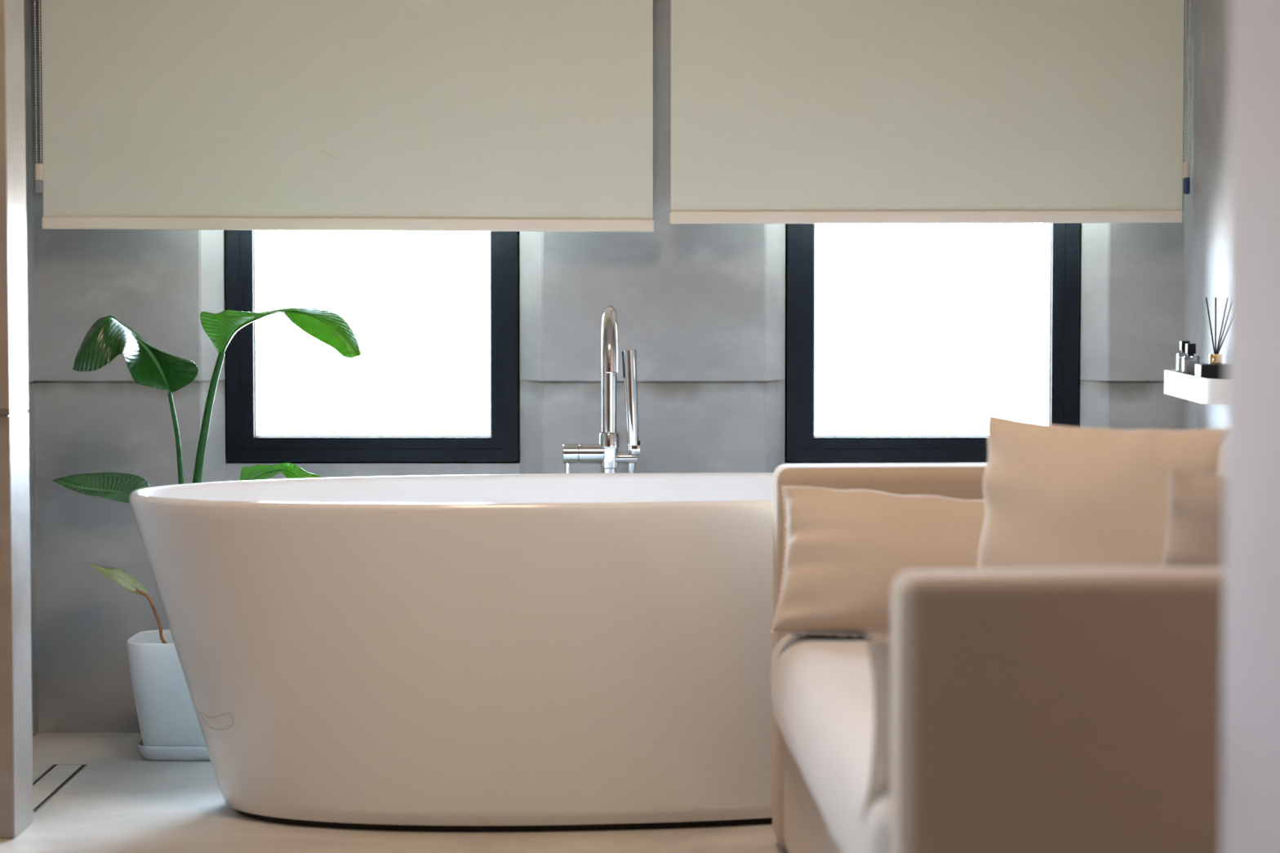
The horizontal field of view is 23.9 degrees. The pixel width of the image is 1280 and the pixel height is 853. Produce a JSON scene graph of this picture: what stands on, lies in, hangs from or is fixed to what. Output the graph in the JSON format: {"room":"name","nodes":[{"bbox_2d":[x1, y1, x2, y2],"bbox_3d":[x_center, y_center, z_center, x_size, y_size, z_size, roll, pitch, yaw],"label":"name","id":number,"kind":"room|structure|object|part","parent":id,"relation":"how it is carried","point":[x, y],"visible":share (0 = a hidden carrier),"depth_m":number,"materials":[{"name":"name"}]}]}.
{"room":"bathroom","nodes":[
{"label":"bathroom","id":0,"kind":"room"},
{"bbox_2d":[23,0,38,737],"bbox_3d":[-1.363,-0.563,5.897,0.152,2.500,1.038,0,3,0],"label":"wall","id":1,"kind":"structure","parent":0,"point":[27,3],"depth_m":6.39,"materials":[{"name":"concrete"}]},
{"bbox_2d":[0,733,788,852],"bbox_3d":[-0.300,0.913,2.820,4.200,0.100,7.928,0,3,0],"label":"floor","id":2,"kind":"structure","parent":0,"point":[122,801],"depth_m":5.37,"materials":[{"name":"beige tile"}]},
{"bbox_2d":[0,0,33,839],"bbox_3d":[-1.648,-0.530,5.306,1.104,2.500,0.165,0,3,0],"label":"wall pier","id":3,"kind":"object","parent":2,"relation":"on","point":[16,805],"visible":1,"depth_m":5.29,"materials":[{"name":"paint"}]},
{"bbox_2d":[32,764,87,812],"bbox_3d":[-1.143,0.694,5.808,0.068,0.003,0.514,0,3,0],"label":"floor drain","id":4,"kind":"object","parent":2,"relation":"in","point":[61,775],"visible":0.65,"depth_m":5.87,"materials":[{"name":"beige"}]},
{"bbox_2d":[53,307,361,760],"bbox_3d":[-0.866,0.215,6.158,0.613,0.916,0.254,0,3,0],"label":"potted strelitzia","id":5,"kind":"object","parent":2,"relation":"on","point":[170,728],"visible":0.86,"depth_m":6.09,"materials":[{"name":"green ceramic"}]},
{"bbox_3d":[-0.961,0.411,6.130,0.132,0.172,0.015,-2,4,-32],"label":"stem","id":6,"kind":"part","parent":5,"relation":"part of","materials":[{"name":"brown plant"}]},
{"bbox_2d":[126,629,206,746],"bbox_3d":[-0.925,0.547,6.189,0.232,0.235,0.232,0,3,0],"label":"pot","id":7,"kind":"object","parent":5,"relation":"on","point":[166,712],"depth_m":6.09,"materials":[{"name":"white ceramic"}]},
{"bbox_3d":[-0.920,0.211,6.157,0.089,0.564,0.017,-2,4,-34],"label":"stem","id":8,"kind":"part","parent":5,"relation":"part of","materials":[{"name":"green plant"}]},
{"bbox_3d":[-0.886,0.170,6.188,0.081,0.645,0.039,0,3,0],"label":"stem","id":9,"kind":"part","parent":5,"relation":"part of","materials":[{"name":"green plant"}]},
{"bbox_2d":[128,472,773,831],"bbox_3d":[-0.086,0.407,5.662,1.719,0.589,0.739,0,3,-8],"label":"bathtub","id":10,"kind":"object","parent":2,"relation":"on","point":[532,652],"visible":0.66,"depth_m":5.33,"materials":[{"name":"white ceramic"}]},
{"bbox_2d":[200,712,233,729],"bbox_3d":[-0.766,0.529,5.454,0.008,0.037,0.107,-3,4,-41],"label":"stray hair","id":11,"kind":"object","parent":10,"relation":"attached to","point":[200,713],"visible":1,"depth_m":5.44,"materials":[{"name":"grey"}]},
{"bbox_2d":[563,305,639,473],"bbox_3d":[-0.069,0.216,6.102,0.176,0.922,0.303,0,3,0],"label":"tap","id":12,"kind":"object","parent":2,"relation":"on","point":[606,453],"visible":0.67,"depth_m":6.17,"materials":[{"name":"silver metal"}]},
{"bbox_3d":[-0.148,0.106,6.190,0.010,0.070,0.012,0,3,0],"label":"lever","id":13,"kind":"part","parent":12,"relation":"part of","materials":[{"name":"silver metal"}]},
{"bbox_3d":[-0.141,0.056,6.188,0.032,0.041,0.041,0,3,0],"label":"handle","id":14,"kind":"part","parent":12,"relation":"part of","materials":[{"name":"silver metal"}]},
{"bbox_2d":[769,463,1223,852],"bbox_3d":[0.660,0.445,4.318,0.860,0.665,1.892,0,3,-2],"label":"sofa","id":15,"kind":"object","parent":2,"relation":"on","point":[1033,710],"visible":0.75,"depth_m":3.36,"materials":[{"name":"beige fabric"}]},
{"bbox_2d":[769,634,890,852],"bbox_3d":[0.593,0.468,4.318,0.726,0.191,1.619,0,3,-2],"label":"seat cushion","id":16,"kind":"object","parent":15,"relation":"on","point":[822,697],"depth_m":4.25,"materials":[{"name":"beige fabric"}]},
{"bbox_2d":[861,629,891,823],"bbox_3d":[0.529,0.357,3.580,0.530,0.241,0.131,0,3,0],"label":"throw pillow","id":17,"kind":"object","parent":15,"relation":"on","point":[879,642],"visible":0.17,"depth_m":3.56,"materials":[{"name":"beige fabric"}]},
{"bbox_2d":[769,485,985,637],"bbox_3d":[0.477,0.237,4.972,0.529,0.273,0.223,0,3,0],"label":"throw pillow","id":18,"kind":"object","parent":15,"relation":"on","point":[845,550],"visible":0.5,"depth_m":4.90,"materials":[{"name":"beige fabric"}]},
{"bbox_3d":[0.635,0.391,5.193,0.812,0.654,0.139,0,3,-2],"label":"arm","id":19,"kind":"part","parent":15,"relation":"part of","materials":[{"name":"beige fabric"}]},
{"bbox_3d":[0.694,0.489,3.443,0.812,0.654,0.138,0,3,-2],"label":"arm","id":20,"kind":"part","parent":15,"relation":"part of","materials":[{"name":"beige fabric"}]},
{"bbox_2d":[977,414,1225,568],"bbox_3d":[0.701,0.188,4.437,0.463,0.395,0.225,2,4,29],"label":"throw pillow","id":21,"kind":"object","parent":15,"relation":"on","point":[1055,496],"visible":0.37,"depth_m":4.38,"materials":[{"name":"beige fabric"}]},
{"bbox_2d":[1161,465,1225,567],"bbox_3d":[0.866,0.226,3.971,0.409,0.339,0.166,1,3,22],"label":"throw pillow","id":22,"kind":"object","parent":15,"relation":"on","point":[1194,537],"visible":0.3,"depth_m":3.97,"materials":[{"name":"beige fabric"}]},
{"bbox_2d":[1216,438,1225,475],"bbox_3d":[0.839,0.199,4.138,0.178,0.397,0.340,0,3,0],"label":"throw pillow","id":23,"kind":"object","parent":15,"relation":"on","point":[1220,471],"visible":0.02,"depth_m":4.24,"materials":[{"name":"beige fabric"}]},
{"bbox_2d":[31,0,1186,733],"bbox_3d":[-0.067,-0.598,6.508,2.745,2.500,0.213,0,3,0],"label":"wall","id":24,"kind":"structure","parent":0,"point":[701,307],"depth_m":6.43,"materials":[{"name":"concrete"}]},
{"bbox_2d":[225,230,519,462],"bbox_3d":[-0.575,-0.376,6.510,0.626,0.902,0.074,0,3,0],"label":"window","id":25,"kind":"structure","parent":24,"relation":"in","point":[245,443],"depth_m":6.50,"materials":[{"name":"grey metal"}]},
{"bbox_2d":[785,222,1079,462],"bbox_3d":[0.629,-0.376,6.510,0.626,0.902,0.074,0,3,0],"label":"window","id":26,"kind":"structure","parent":24,"relation":"in","point":[802,443],"depth_m":6.49,"materials":[{"name":"grey metal"}]},
{"bbox_2d":[1182,0,1230,430],"bbox_3d":[1.230,-0.549,5.647,0.152,2.500,1.538,0,3,0],"label":"wall","id":27,"kind":"structure","parent":0,"point":[1206,206],"depth_m":6.17,"materials":[{"name":"concrete"}]},
{"bbox_2d":[1164,369,1226,404],"bbox_3d":[1.103,-0.076,5.810,0.106,0.048,0.490,0,3,0],"label":"wall shelf","id":28,"kind":"object","parent":27,"relation":"attached to","point":[1197,389],"visible":0.56,"depth_m":5.71,"materials":[{"name":"white"}]},
{"bbox_2d":[1174,341,1194,373],"bbox_3d":[1.087,-0.119,6.031,0.032,0.103,0.029,0,3,-7],"label":"toiletry bottle","id":29,"kind":"object","parent":28,"relation":"on","point":[1182,344],"visible":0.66,"depth_m":6.02,"materials":[{"name":"clear glass"}]},
{"bbox_2d":[1180,343,1199,376],"bbox_3d":[1.090,-0.115,5.986,0.032,0.099,0.029,0,3,-7],"label":"toiletry bottle","id":30,"kind":"object","parent":28,"relation":"on","point":[1188,366],"visible":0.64,"depth_m":5.97,"materials":[{"name":"clear glass"}]},
{"bbox_2d":[1195,297,1226,379],"bbox_3d":[1.113,-0.153,5.831,0.074,0.193,0.068,0,3,0],"label":"reed diffuser","id":31,"kind":"object","parent":28,"relation":"on","point":[1215,369],"visible":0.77,"depth_m":5.82,"materials":[{"name":"black glass"}]},
{"bbox_2d":[1195,363,1226,379],"bbox_3d":[1.111,-0.088,5.834,0.068,0.064,0.068,0,3,0],"label":"jar","id":32,"kind":"object","parent":31,"relation":"on","point":[1209,371],"depth_m":5.80,"materials":[{"name":"black glass"}]},
{"bbox_2d":[1220,0,1279,852],"bbox_3d":[1.081,-0.369,2.458,1.137,2.500,0.350,0,3,0],"label":"wall","id":33,"kind":"structure","parent":0,"point":[1251,703],"depth_m":2.53,"materials":[{"name":"white paint"}]},
{"bbox_3d":[-0.300,-1.683,2.673,4.200,0.100,7.928,0,3,0],"label":"ceiling","id":34,"kind":"structure","parent":0,"visible":0},
{"bbox_2d":[33,0,653,231],"bbox_3d":[-0.616,-1.120,6.272,1.292,1.430,0.065,0,3,0],"label":"roller blind","id":35,"kind":"object","parent":34,"relation":"hanging from","point":[348,115],"visible":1,"depth_m":6.30,"materials":[{"name":"fabric"}]},
{"bbox_3d":[-1.254,-1.136,6.269,0.013,1.178,0.004,0,3,0],"label":"bead chain","id":36,"kind":"part","parent":35,"relation":"part of","materials":[{"name":"beige plastic"}]},
{"bbox_3d":[-0.610,-0.423,6.314,1.278,0.026,0.016,0,3,0],"label":"rail","id":37,"kind":"part","parent":35,"relation":"part of","materials":[{"name":"beige metal"}]},
{"bbox_2d":[669,0,1191,223],"bbox_3d":[0.604,-1.129,6.272,1.085,1.413,0.065,0,3,0],"label":"roller blind","id":38,"kind":"object","parent":34,"relation":"hanging from","point":[783,111],"visible":1,"depth_m":6.30,"materials":[{"name":"fabric"}]},
{"bbox_3d":[0.597,-0.438,6.313,1.072,0.026,0.016,0,3,0],"label":"rail","id":39,"kind":"part","parent":38,"relation":"part of","materials":[{"name":"beige metal"}]},
{"bbox_3d":[1.139,-1.137,6.269,0.012,1.175,0.004,0,3,0],"label":"bead chain","id":40,"kind":"part","parent":38,"relation":"part of","materials":[{"name":"beige plastic"}]}
]}

